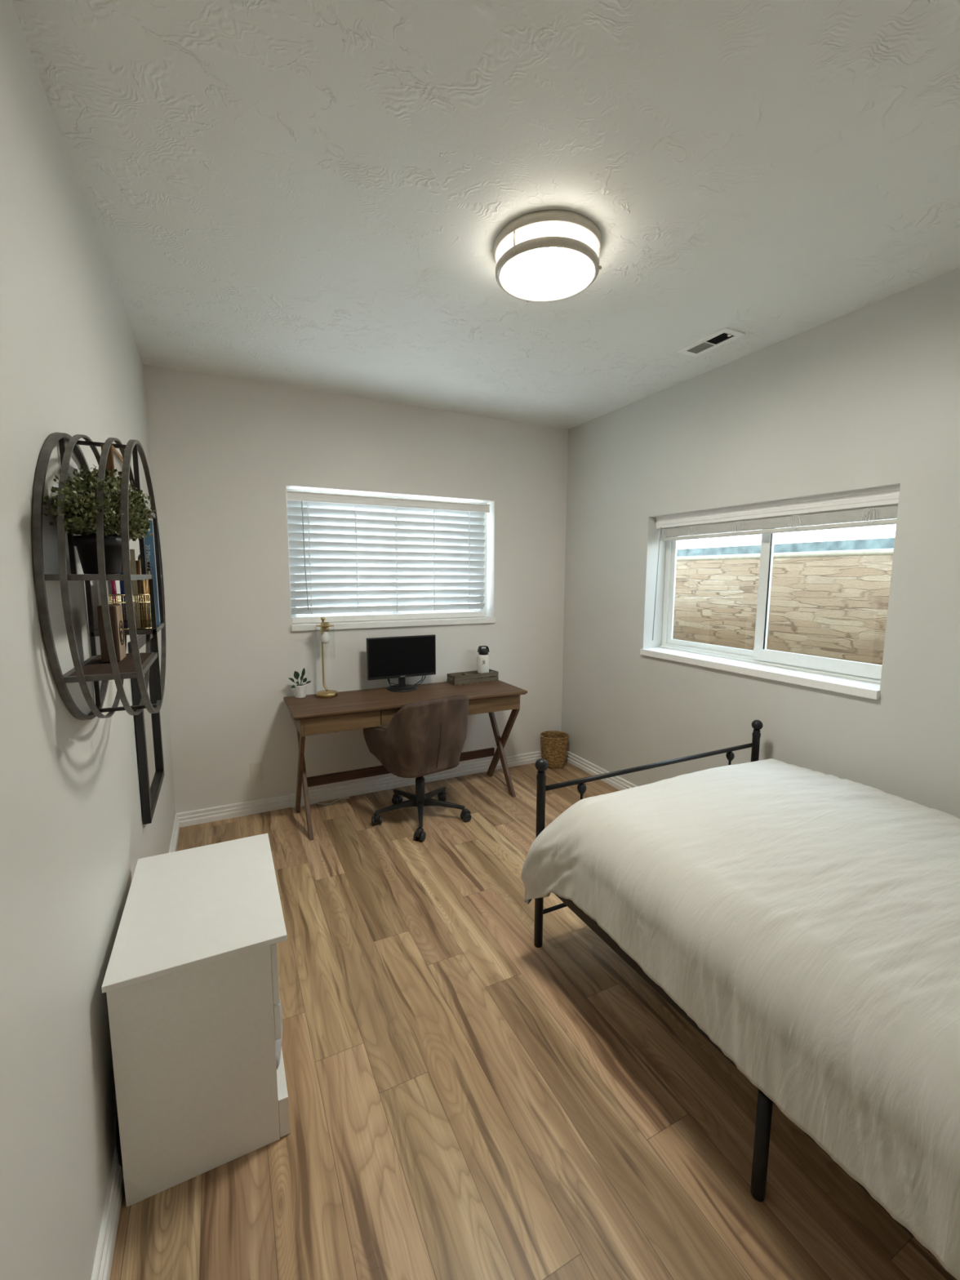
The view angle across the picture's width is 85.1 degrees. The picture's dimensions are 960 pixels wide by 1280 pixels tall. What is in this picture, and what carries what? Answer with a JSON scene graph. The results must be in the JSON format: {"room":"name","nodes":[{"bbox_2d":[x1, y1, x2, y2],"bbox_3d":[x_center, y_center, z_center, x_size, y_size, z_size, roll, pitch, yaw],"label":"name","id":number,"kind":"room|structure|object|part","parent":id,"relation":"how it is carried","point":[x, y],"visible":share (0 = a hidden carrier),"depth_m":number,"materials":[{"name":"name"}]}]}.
{"room":"bedroom","nodes":[
{"label":"bedroom","id":0,"kind":"room"},
{"bbox_2d":[0,0,175,1279],"bbox_3d":[-0.993,0.088,1.085,0.200,2.750,4.750,-3,8,-26],"label":"wall","id":1,"kind":"structure","parent":0,"point":[73,835],"depth_m":1.06,"materials":[{"name":"paint"}]},
{"bbox_2d":[31,432,165,719],"bbox_3d":[-0.928,-0.151,1.332,0.153,0.690,0.690,-3,8,-26],"label":"round wall shelf","id":2,"kind":"object","parent":1,"relation":"attached to","point":[135,664],"visible":0.86,"depth_m":1.11,"materials":[{"name":"metal"}]},
{"bbox_3d":[-0.959,-0.311,1.215,0.010,0.313,0.010,-3,8,-26],"label":"post","id":3,"kind":"part","parent":2,"relation":"part of","materials":[{"name":"metal"}]},
{"bbox_3d":[-1.020,0.002,1.376,0.010,0.347,0.010,-3,8,-26],"label":"post","id":4,"kind":"part","parent":2,"relation":"part of","materials":[{"name":"metal"}]},
{"bbox_3d":[-0.869,-0.146,1.212,0.146,0.012,0.403,-3,8,-26],"label":"shelf frame","id":5,"kind":"part","parent":2,"relation":"part of","materials":[{"name":"metal"}]},
{"bbox_2d":[43,464,156,573],"bbox_3d":[-0.846,-0.269,1.188,0.196,0.236,0.456,-3,8,-26],"label":"potted shrub","id":6,"kind":"object","parent":2,"relation":"on","point":[80,510],"visible":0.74,"depth_m":1.11,"materials":[{"name":"green plant"}]},
{"bbox_2d":[71,535,122,573],"bbox_3d":[-0.859,-0.191,1.185,0.098,0.084,0.098,-3,8,-26],"label":"pot","id":7,"kind":"object","parent":6,"relation":"attached to","point":[86,545],"depth_m":1.15,"materials":[{"name":"black ceramic"}]},
{"bbox_2d":[97,580,111,605],"bbox_3d":[-1.044,-0.102,1.458,0.012,0.136,0.120,-3,8,-26],"label":"notebook","id":8,"kind":"object","parent":2,"relation":"on","point":[108,582],"visible":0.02,"depth_m":1.46,"materials":[{"name":"white paper"}]},
{"bbox_3d":[-0.884,0.062,1.267,0.146,0.012,0.339,-3,8,-26],"label":"shelf frame","id":9,"kind":"part","parent":2,"relation":"part of","materials":[{"name":"metal"}]},
{"bbox_2d":[97,604,125,662],"bbox_3d":[-0.915,-0.019,1.301,0.040,0.138,0.088,-3,8,-26],"label":"book","id":10,"kind":"object","parent":2,"relation":"on","point":[115,610],"visible":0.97,"depth_m":1.27,"materials":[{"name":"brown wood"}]},
{"bbox_2d":[100,444,123,479],"bbox_3d":[-0.935,-0.415,1.339,0.023,0.130,0.173,-3,8,-26],"label":"picture frame","id":11,"kind":"object","parent":2,"relation":"on","point":[114,460],"visible":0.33,"depth_m":1.27,"materials":[{"name":"brown wood"}]},
{"bbox_3d":[-0.937,-0.415,1.339,0.020,0.130,0.173,-3,8,-26],"label":"frame","id":12,"kind":"part","parent":11,"relation":"part of","materials":[{"name":"brown wood"}]},
{"bbox_3d":[-0.926,-0.416,1.344,0.003,0.130,0.173,-3,8,-26],"label":"moulding","id":13,"kind":"part","parent":11,"relation":"part of","materials":[{"name":"brown wood"}]},
{"bbox_2d":[113,453,122,479],"bbox_3d":[-0.925,-0.415,1.340,0.001,0.102,0.152,-3,8,-26],"label":"picture","id":14,"kind":"object","parent":11,"relation":"attached to","point":[117,459],"depth_m":1.32},
{"bbox_2d":[108,593,128,629],"bbox_3d":[-0.983,-0.078,1.433,0.044,0.096,0.054,-3,8,-26],"label":"pen cup","id":15,"kind":"object","parent":2,"relation":"on","point":[119,594],"visible":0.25,"depth_m":1.41,"materials":[{"name":"gold metal"}]},
{"bbox_2d":[109,573,118,604],"bbox_3d":[-0.986,-0.110,1.412,0.012,0.161,0.019,1,7,7],"label":"marker pen","id":16,"kind":"object","parent":15,"relation":"in","point":[113,584],"visible":0.38,"depth_m":1.40,"materials":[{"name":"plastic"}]},
{"bbox_2d":[119,570,128,628],"bbox_3d":[-0.972,-0.111,1.425,0.015,0.158,0.012,6,9,41],"label":"marker pen","id":17,"kind":"object","parent":15,"relation":"in","point":[122,582],"visible":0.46,"depth_m":1.42,"materials":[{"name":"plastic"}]},
{"bbox_3d":[-1.009,-0.033,1.511,0.146,0.012,0.249,-3,8,-26],"label":"shelf frame","id":18,"kind":"part","parent":2,"relation":"part of","materials":[{"name":"metal"}]},
{"bbox_2d":[121,560,149,622],"bbox_3d":[-1.050,-0.148,1.610,0.094,0.192,0.010,-3,8,-26],"label":"paperback book","id":19,"kind":"object","parent":2,"relation":"on","point":[136,562],"visible":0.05,"depth_m":1.60,"materials":[{"name":"white paper"}]},
{"bbox_3d":[-0.833,-0.318,1.277,0.010,0.313,0.010,-3,8,-26],"label":"post","id":20,"kind":"part","parent":2,"relation":"part of","materials":[{"name":"metal"}]},
{"bbox_2d":[132,593,151,629],"bbox_3d":[-0.940,-0.081,1.456,0.044,0.096,0.054,-3,8,-26],"label":"pen cup","id":21,"kind":"object","parent":2,"relation":"on","point":[138,594],"visible":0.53,"depth_m":1.44,"materials":[{"name":"gold metal"}]},
{"bbox_2d":[129,549,140,628],"bbox_3d":[-0.940,-0.139,1.424,0.011,0.214,0.002,-3,8,-26],"label":"ruler","id":22,"kind":"object","parent":21,"relation":"in","point":[131,551],"visible":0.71,"depth_m":1.42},
{"bbox_2d":[137,554,143,627],"bbox_3d":[-0.934,-0.133,1.437,0.020,0.201,0.008,2,7,17],"label":"brush","id":23,"kind":"object","parent":21,"relation":"in","point":[139,556],"visible":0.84,"depth_m":1.43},
{"bbox_2d":[142,579,148,627],"bbox_3d":[-0.926,-0.105,1.444,0.007,0.143,0.011,-3,8,-26],"label":"pencil","id":24,"kind":"object","parent":21,"relation":"in","point":[143,580],"visible":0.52,"depth_m":1.44,"materials":[{"name":"paint"}]},
{"bbox_2d":[143,579,147,626],"bbox_3d":[-0.933,-0.109,1.458,0.019,0.148,0.006,-7,10,-44],"label":"pencil","id":25,"kind":"object","parent":21,"relation":"in","point":[146,580],"visible":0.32,"depth_m":1.46,"materials":[{"name":"paint"}]},
{"bbox_2d":[146,561,151,613],"bbox_3d":[-0.929,-0.127,1.465,0.023,0.182,0.010,-3,8,-26],"label":"stick","id":26,"kind":"object","parent":21,"relation":"in","point":[148,566],"visible":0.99,"depth_m":1.46,"materials":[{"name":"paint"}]},
{"bbox_3d":[-0.930,-0.116,1.465,0.019,0.159,0.004,-3,8,-26],"label":"rod","id":27,"kind":"part","parent":26,"relation":"part of","materials":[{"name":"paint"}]},
{"bbox_3d":[-0.971,-0.351,1.395,0.146,0.012,0.349,-3,8,-26],"label":"shelf frame","id":28,"kind":"part","parent":2,"relation":"part of","materials":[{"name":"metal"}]},
{"bbox_2d":[142,520,159,626],"bbox_3d":[-0.968,-0.195,1.538,0.025,0.304,0.099,-4,8,-32],"label":"paperback book","id":29,"kind":"object","parent":2,"relation":"on","point":[148,540],"visible":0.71,"depth_m":1.50,"materials":[{"name":"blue paper"}]},
{"bbox_3d":[-0.894,-0.005,1.438,0.010,0.347,0.010,-3,8,-26],"label":"post","id":30,"kind":"part","parent":2,"relation":"part of","materials":[{"name":"metal"}]},
{"bbox_3d":[-0.991,-0.217,1.611,0.010,0.330,0.010,-3,8,-26],"label":"post","id":31,"kind":"part","parent":2,"relation":"part of","materials":[{"name":"metal"}]},
{"bbox_2d":[90,813,179,1279],"bbox_3d":[-0.899,1.354,1.292,0.018,0.088,4.350,-3,8,-26],"label":"baseboard","id":32,"kind":"structure","parent":1,"relation":"attached to","point":[103,1261],"depth_m":1.22,"materials":[{"name":"white wood"}]},
{"bbox_2d":[128,634,164,824],"bbox_3d":[-1.406,0.328,2.220,0.027,0.710,0.554,-3,8,-26],"label":"wall mirror","id":33,"kind":"object","parent":1,"relation":"attached to","point":[148,726],"visible":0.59,"depth_m":2.16,"materials":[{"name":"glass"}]},
{"bbox_2d":[139,643,159,799],"bbox_3d":[-1.412,0.329,2.217,0.008,0.648,0.488,-3,8,-26],"label":"mirror glass","id":34,"kind":"object","parent":33,"relation":"attached to","point":[151,721],"depth_m":2.31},
{"bbox_2d":[143,364,568,813],"bbox_3d":[-0.540,-0.251,3.827,3.062,2.750,0.200,-3,8,-26],"label":"wall","id":35,"kind":"structure","parent":0,"point":[225,452],"depth_m":3.38,"materials":[{"name":"paint"}]},
{"bbox_2d":[249,761,262,782],"bbox_3d":[-1.452,0.856,3.394,0.070,0.124,0.008,-3,8,-26],"label":"wall plate","id":36,"kind":"object","parent":35,"relation":"attached to","point":[256,775],"visible":1,"depth_m":3.39,"materials":[{"name":"white plastic"}]},
{"bbox_2d":[176,751,542,827],"bbox_3d":[-0.586,1.038,3.844,2.862,0.088,0.018,-3,8,-26],"label":"baseboard","id":37,"kind":"structure","parent":35,"relation":"attached to","point":[189,818],"depth_m":3.63,"materials":[{"name":"white wood"}]},
{"bbox_2d":[285,488,485,617],"bbox_3d":[-0.632,-0.593,3.817,1.490,0.881,0.060,-3,8,-26],"label":"window","id":38,"kind":"structure","parent":35,"relation":"in","point":[484,538],"depth_m":3.83,"materials":[{"name":"white plastic"}]},
{"bbox_2d":[286,490,489,623],"bbox_3d":[-0.597,-0.570,3.730,1.456,0.854,0.090,-3,8,-26],"label":"window blind","id":39,"kind":"object","parent":38,"relation":"attached to","point":[429,551],"visible":0.97,"depth_m":3.69,"materials":[{"name":"white plastic"}]},
{"bbox_3d":[-1.125,-0.544,3.453,0.005,0.760,0.009,6,9,39],"label":"ladder cord","id":40,"kind":"part","parent":39,"relation":"part of","materials":[{"name":"white fabric"}]},
{"bbox_3d":[-0.847,-0.560,3.590,0.005,0.760,0.009,6,9,39],"label":"ladder cord","id":41,"kind":"part","parent":39,"relation":"part of","materials":[{"name":"white fabric"}]},
{"bbox_3d":[-0.611,-0.169,3.791,1.432,0.042,0.044,-3,8,-26],"label":"rail","id":42,"kind":"part","parent":39,"relation":"part of","materials":[{"name":"white plastic"}]},
{"bbox_3d":[-0.592,-0.575,3.715,0.005,0.760,0.009,6,9,39],"label":"ladder cord","id":43,"kind":"part","parent":39,"relation":"part of","materials":[{"name":"white fabric"}]},
{"bbox_3d":[-0.336,-0.590,3.841,0.005,0.760,0.009,6,9,39],"label":"ladder cord","id":44,"kind":"part","parent":39,"relation":"part of","materials":[{"name":"white fabric"}]},
{"bbox_3d":[-0.081,-0.605,3.966,0.005,0.760,0.009,6,9,39],"label":"ladder cord","id":45,"kind":"part","parent":39,"relation":"part of","materials":[{"name":"white fabric"}]},
{"bbox_2d":[291,616,495,631],"bbox_3d":[-0.584,-0.123,3.774,1.490,0.040,0.164,-3,8,-26],"label":"window sill","id":46,"kind":"structure","parent":35,"relation":"attached to","point":[439,621],"depth_m":3.69,"materials":[{"name":"white paint"}]},
{"bbox_2d":[12,0,959,429],"bbox_3d":[0.384,-1.405,1.584,3.262,0.100,4.750,-3,8,-26],"label":"ceiling","id":47,"kind":"structure","parent":0,"point":[315,195],"depth_m":1.50,"materials":[{"name":"white paint"}]},
{"bbox_2d":[493,209,601,302],"bbox_3d":[0.236,-1.335,1.845,0.374,0.104,0.374,-3,8,-26],"label":"ceiling light","id":48,"kind":"object","parent":47,"relation":"attached to","point":[545,255],"visible":1,"depth_m":1.75,"materials":[{"name":"white glass"}]},
{"bbox_2d":[501,248,592,298],"bbox_3d":[0.236,-1.292,1.851,0.326,0.016,0.326,-3,8,-26],"label":"diffuser","id":49,"kind":"object","parent":48,"relation":"attached to","point":[526,273],"depth_m":1.82,"materials":[{"name":"white glass"}]},
{"bbox_2d":[677,327,745,356],"bbox_3d":[1.141,-1.470,2.593,0.134,0.016,0.293,-3,8,-26],"label":"ceiling vent","id":50,"kind":"object","parent":47,"relation":"in","point":[726,335],"visible":1,"depth_m":2.58,"materials":[{"name":"metal"}]},
{"bbox_2d":[109,761,957,1279],"bbox_3d":[0.375,1.324,1.923,2.862,0.001,4.350,-3,8,-26],"label":"floor","id":51,"kind":"structure","parent":0,"point":[468,1099],"depth_m":1.52,"materials":[{"name":"brown wood"}]},
{"bbox_2d":[101,833,289,1207],"bbox_3d":[-0.826,1.054,1.599,0.403,0.606,0.610,-3,8,-26],"label":"dresser","id":52,"kind":"object","parent":51,"relation":"on","point":[190,984],"visible":1,"depth_m":1.35,"materials":[{"name":"white laminate"}]},
{"bbox_3d":[-0.715,1.095,1.337,0.356,0.590,0.016,-3,8,-26],"label":"panel","id":53,"kind":"part","parent":52,"relation":"part of","materials":[{"name":"white laminate"}]},
{"bbox_3d":[-0.825,0.762,1.562,0.403,0.016,0.610,-3,8,-26],"label":"panel","id":54,"kind":"part","parent":52,"relation":"part of","materials":[{"name":"white laminate"}]},
{"bbox_3d":[-0.674,0.859,1.650,0.016,0.173,0.582,-3,8,-26],"label":"drawer","id":55,"kind":"part","parent":52,"relation":"part of","materials":[{"name":"white laminate"}]},
{"bbox_3d":[-0.675,0.999,1.667,0.016,0.100,0.582,-3,8,-26],"label":"drawer","id":56,"kind":"part","parent":52,"relation":"part of","materials":[{"name":"white laminate"}]},
{"bbox_2d":[275,996,282,1069],"bbox_3d":[-0.637,1.142,1.621,0.038,0.155,0.420,-3,8,-26],"label":"drawer","id":57,"kind":"object","parent":52,"relation":"on","point":[277,1042],"visible":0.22,"depth_m":1.47,"materials":[{"name":"white wood"}]},
{"bbox_3d":[-0.671,1.287,1.705,0.026,0.116,0.586,-3,8,-26],"label":"drawer","id":58,"kind":"part","parent":52,"relation":"part of","materials":[{"name":"white laminate"}]},
{"bbox_2d":[288,791,349,808],"bbox_3d":[-1.087,1.059,3.544,0.404,0.115,0.059,-3,8,-24],"label":"power cord","id":59,"kind":"object","parent":51,"relation":"on","point":[288,791],"visible":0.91,"depth_m":3.55,"materials":[{"name":"plastic"}]},
{"bbox_2d":[283,680,527,840],"bbox_3d":[-0.474,0.737,3.532,1.526,0.762,0.525,-3,8,-26],"label":"writing desk","id":60,"kind":"object","parent":51,"relation":"on","point":[310,714],"visible":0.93,"depth_m":3.36,"materials":[{"name":"brown wood"}]},
{"bbox_2d":[288,667,311,697],"bbox_3d":[-1.164,0.275,3.367,0.091,0.190,0.124,4,8,26],"label":"potted plant","id":61,"kind":"object","parent":60,"relation":"on","point":[300,689],"visible":1,"depth_m":3.35,"materials":[{"name":"green plant"}]},
{"bbox_3d":[-1.163,0.328,3.378,0.089,0.083,0.089,-3,8,-26],"label":"pot","id":62,"kind":"part","parent":61,"relation":"part of","materials":[{"name":"white ceramic"}]},
{"bbox_3d":[-1.112,0.838,3.227,0.023,0.632,0.466,-3,8,-26],"label":"leg","id":63,"kind":"part","parent":60,"relation":"part of","materials":[{"name":"brown wood"}]},
{"bbox_3d":[-1.091,0.837,3.238,0.023,0.632,0.466,-3,8,-26],"label":"leg","id":64,"kind":"part","parent":60,"relation":"part of","materials":[{"name":"brown wood"}]},
{"bbox_2d":[315,617,337,698],"bbox_3d":[-0.998,0.110,3.380,0.138,0.516,0.138,-3,8,-26],"label":"table lamp","id":65,"kind":"object","parent":60,"relation":"on","point":[325,636],"visible":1,"depth_m":3.35,"materials":[{"name":"gold metal"}]},
{"bbox_3d":[-1.009,0.115,3.385,0.036,0.447,0.013,3,8,21],"label":"stem","id":66,"kind":"part","parent":65,"relation":"part of","materials":[{"name":"gold metal"}]},
{"bbox_3d":[-0.992,-0.086,3.352,0.116,0.057,0.116,-3,8,-26],"label":"socket plate","id":67,"kind":"part","parent":65,"relation":"part of","materials":[{"name":"gold metal"}]},
{"bbox_3d":[-0.993,-0.017,3.361,0.061,0.083,0.061,-3,8,-26],"label":"bulb","id":68,"kind":"part","parent":65,"relation":"part of","materials":[{"name":"white glass"}]},
{"bbox_3d":[-0.808,0.486,3.087,0.445,0.102,0.020,-3,8,-26],"label":"drawer","id":69,"kind":"part","parent":60,"relation":"part of","materials":[{"name":"brown wood"}]},
{"bbox_3d":[-0.372,0.461,3.302,0.517,0.102,0.020,-3,8,-26],"label":"drawer","id":70,"kind":"part","parent":60,"relation":"part of","materials":[{"name":"brown wood"}]},
{"bbox_2d":[366,634,435,692],"bbox_3d":[-0.538,0.157,3.612,0.490,0.368,0.212,-3,8,-26],"label":"monitor","id":71,"kind":"object","parent":60,"relation":"on","point":[401,657],"visible":1,"depth_m":3.59,"materials":[{"name":"black plastic"}]},
{"bbox_2d":[446,669,498,685],"bbox_3d":[-0.052,0.276,3.898,0.372,0.066,0.124,-4,8,-31],"label":"wooden crate","id":72,"kind":"object","parent":60,"relation":"on","point":[469,677],"visible":0.98,"depth_m":3.85,"materials":[{"name":"brown wood"}]},
{"bbox_3d":[-0.209,0.287,3.805,0.008,0.066,0.108,-4,8,-31],"label":"panel","id":73,"kind":"part","parent":72,"relation":"part of","materials":[{"name":"brown wood"}]},
{"bbox_2d":[477,645,488,677],"bbox_3d":[0.026,0.170,3.938,0.087,0.251,0.088,-3,8,-26],"label":"water bottle","id":74,"kind":"object","parent":72,"relation":"in","point":[483,657],"visible":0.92,"depth_m":3.90,"materials":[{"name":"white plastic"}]},
{"bbox_3d":[0.026,0.087,3.928,0.075,0.044,0.075,-3,8,-26],"label":"lid","id":75,"kind":"part","parent":74,"relation":"part of","materials":[{"name":"black plastic"}]},
{"bbox_3d":[0.060,0.436,3.514,0.436,0.102,0.020,-3,8,-26],"label":"drawer","id":76,"kind":"part","parent":60,"relation":"part of","materials":[{"name":"brown wood"}]},
{"bbox_3d":[0.141,0.766,3.843,0.023,0.632,0.466,-3,8,-26],"label":"leg","id":77,"kind":"part","parent":60,"relation":"part of","materials":[{"name":"brown wood"}]},
{"bbox_3d":[0.163,0.764,3.854,0.023,0.632,0.466,-3,8,-26],"label":"leg","id":78,"kind":"part","parent":60,"relation":"part of","materials":[{"name":"brown wood"}]},
{"bbox_2d":[363,693,471,841],"bbox_3d":[-0.392,0.730,3.317,0.598,0.829,0.592,-5,9,-37],"label":"office chair","id":79,"kind":"object","parent":51,"relation":"on","point":[426,737],"visible":0.99,"depth_m":3.11,"materials":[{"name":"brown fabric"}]},
{"bbox_3d":[-0.528,1.047,3.288,0.264,0.049,0.039,-3,8,-25],"label":"arm","id":80,"kind":"part","parent":79,"relation":"part of","materials":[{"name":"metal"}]},
{"bbox_3d":[-0.493,1.024,3.471,0.039,0.049,0.264,-6,10,-43],"label":"arm","id":81,"kind":"part","parent":79,"relation":"part of","materials":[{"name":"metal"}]},
{"bbox_3d":[-0.363,1.059,3.198,0.039,0.049,0.264,-1,7,-7],"label":"arm","id":82,"kind":"part","parent":79,"relation":"part of","materials":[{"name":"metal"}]},
{"bbox_3d":[-0.307,1.022,3.495,0.039,0.049,0.264,4,8,28],"label":"arm","id":83,"kind":"part","parent":79,"relation":"part of","materials":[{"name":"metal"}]},
{"bbox_3d":[-0.226,1.043,3.326,0.264,0.049,0.039,2,7,11],"label":"arm","id":84,"kind":"part","parent":79,"relation":"part of","materials":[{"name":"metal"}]},
{"bbox_2d":[540,730,568,768],"bbox_3d":[0.609,0.899,4.289,0.231,0.254,0.231,-3,8,-26],"label":"basket","id":85,"kind":"object","parent":51,"relation":"on","point":[554,744],"visible":0.93,"depth_m":4.21,"materials":[{"name":"wicker"}]},
{"bbox_2d":[533,720,934,1256],"bbox_3d":[1.288,0.837,1.523,1.366,1.070,2.091,-3,8,-26],"label":"frame","id":86,"kind":"object","parent":51,"relation":"on","point":[764,1105],"visible":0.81,"depth_m":1.93,"materials":[{"name":"black metal"}]},
{"bbox_3d":[0.247,0.908,2.159,0.039,0.765,0.039,-3,8,-26],"label":"post","id":87,"kind":"part","parent":86,"relation":"part of","materials":[{"name":"black metal"}]},
{"bbox_3d":[0.835,1.111,2.478,1.283,0.016,0.016,-3,8,-26],"label":"rail","id":88,"kind":"part","parent":86,"relation":"part of","materials":[{"name":"black metal"}]},
{"bbox_3d":[0.837,0.572,2.411,1.283,0.020,0.020,-3,8,-26],"label":"rail","id":89,"kind":"part","parent":86,"relation":"part of","materials":[{"name":"black metal"}]},
{"bbox_3d":[0.715,1.092,1.270,0.026,0.047,2.002,-3,8,-26],"label":"rail","id":90,"kind":"part","parent":86,"relation":"part of","materials":[{"name":"black metal"}]},
{"bbox_3d":[1.424,0.841,2.738,0.039,0.765,0.039,-3,8,-26],"label":"post","id":91,"kind":"part","parent":86,"relation":"part of","materials":[{"name":"black metal"}]},
{"bbox_3d":[0.701,1.256,1.300,0.033,0.290,0.033,-3,8,-26],"label":"leg","id":92,"kind":"part","parent":86,"relation":"part of","materials":[{"name":"black metal"}]},
{"bbox_3d":[1.299,0.918,1.515,1.250,0.239,1.915,-3,8,-26],"label":"mattress","id":93,"kind":"object","parent":86,"relation":"on","visible":0},
{"bbox_2d":[520,758,959,1279],"bbox_3d":[1.253,0.894,1.506,1.451,0.492,2.033,-3,8,-26],"label":"duvet","id":94,"kind":"object","parent":93,"relation":"on","point":[806,922],"visible":1,"depth_m":1.34,"materials":[{"name":"fabric"}]},
{"bbox_2d":[561,266,959,818],"bbox_3d":[1.796,-0.059,2.345,0.200,2.750,4.550,-3,8,-26],"label":"wall","id":95,"kind":"structure","parent":0,"point":[866,397],"depth_m":2.60,"materials":[{"name":"paint"}]},
{"bbox_2d":[565,751,637,790],"bbox_3d":[1.649,1.207,2.544,0.018,0.088,4.350,-3,8,-26],"label":"baseboard","id":96,"kind":"structure","parent":95,"relation":"attached to","point":[616,782],"depth_m":4.04,"materials":[{"name":"white wood"}]},
{"bbox_2d":[640,647,879,699],"bbox_3d":[1.481,0.155,2.937,0.184,0.040,1.432,-3,8,-26],"label":"window sill","id":97,"kind":"structure","parent":95,"relation":"attached to","point":[828,682],"depth_m":2.73,"materials":[{"name":"white paint"}]},
{"bbox_2d":[660,528,882,684],"bbox_3d":[1.580,-0.303,2.929,0.047,0.877,1.432,-3,8,-26],"label":"window","id":98,"kind":"structure","parent":95,"relation":"in","point":[861,671],"depth_m":2.91,"materials":[{"name":"white plastic"}]},
{"bbox_3d":[1.449,-0.340,3.216,0.018,0.814,0.725,-3,8,-26],"label":"sash","id":99,"kind":"part","parent":98,"relation":"part of","materials":[{"name":"white plastic"}]},
{"bbox_2d":[652,484,900,639],"bbox_3d":[1.501,-0.329,2.883,0.096,0.814,1.408,-3,8,-26],"label":"window blind","id":100,"kind":"object","parent":98,"relation":"attached to","point":[877,504],"visible":0.95,"depth_m":2.65,"materials":[{"name":"white plastic"}]},
{"bbox_3d":[1.193,-0.690,3.410,0.015,0.072,0.062,-3,8,-26],"label":"bunched cord","id":101,"kind":"part","parent":100,"relation":"part of","materials":[{"name":"white fabric"}]},
{"bbox_3d":[1.300,-0.663,3.195,0.015,0.072,0.059,-3,8,-26],"label":"bunched cord","id":102,"kind":"part","parent":100,"relation":"part of","materials":[{"name":"white fabric"}]},
{"bbox_3d":[1.439,-0.629,2.917,0.015,0.071,0.061,-3,8,-26],"label":"bunched cord","id":103,"kind":"part","parent":100,"relation":"part of","materials":[{"name":"white fabric"}]},
{"bbox_3d":[1.513,-0.588,2.851,0.054,0.020,1.371,-3,8,-26],"label":"rail","id":104,"kind":"part","parent":100,"relation":"part of","materials":[{"name":"white plastic"}]},
{"bbox_3d":[1.583,-0.592,2.627,0.015,0.073,0.062,-3,8,-26],"label":"bunched cord","id":105,"kind":"part","parent":100,"relation":"part of","materials":[{"name":"white fabric"}]},
{"bbox_3d":[1.734,-0.553,2.325,0.015,0.072,0.062,-3,8,-26],"label":"bunched cord","id":106,"kind":"part","parent":100,"relation":"part of","materials":[{"name":"white fabric"}]},
{"bbox_3d":[1.722,-0.261,2.620,0.022,0.826,0.706,-3,8,-26],"label":"sash","id":107,"kind":"part","parent":98,"relation":"part of","materials":[{"name":"white plastic"}]},
{"label":"outside","id":108,"kind":"structure","parent":0,"visible":0},
{"bbox_2d":[672,537,894,665],"bbox_3d":[1.886,-0.091,3.314,0.820,1.075,3.640,-3,8,-26],"label":"window well","id":109,"kind":"object","parent":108,"point":[829,599],"visible":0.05,"depth_m":3.54,"materials":[{"name":"stone"}]}
]}

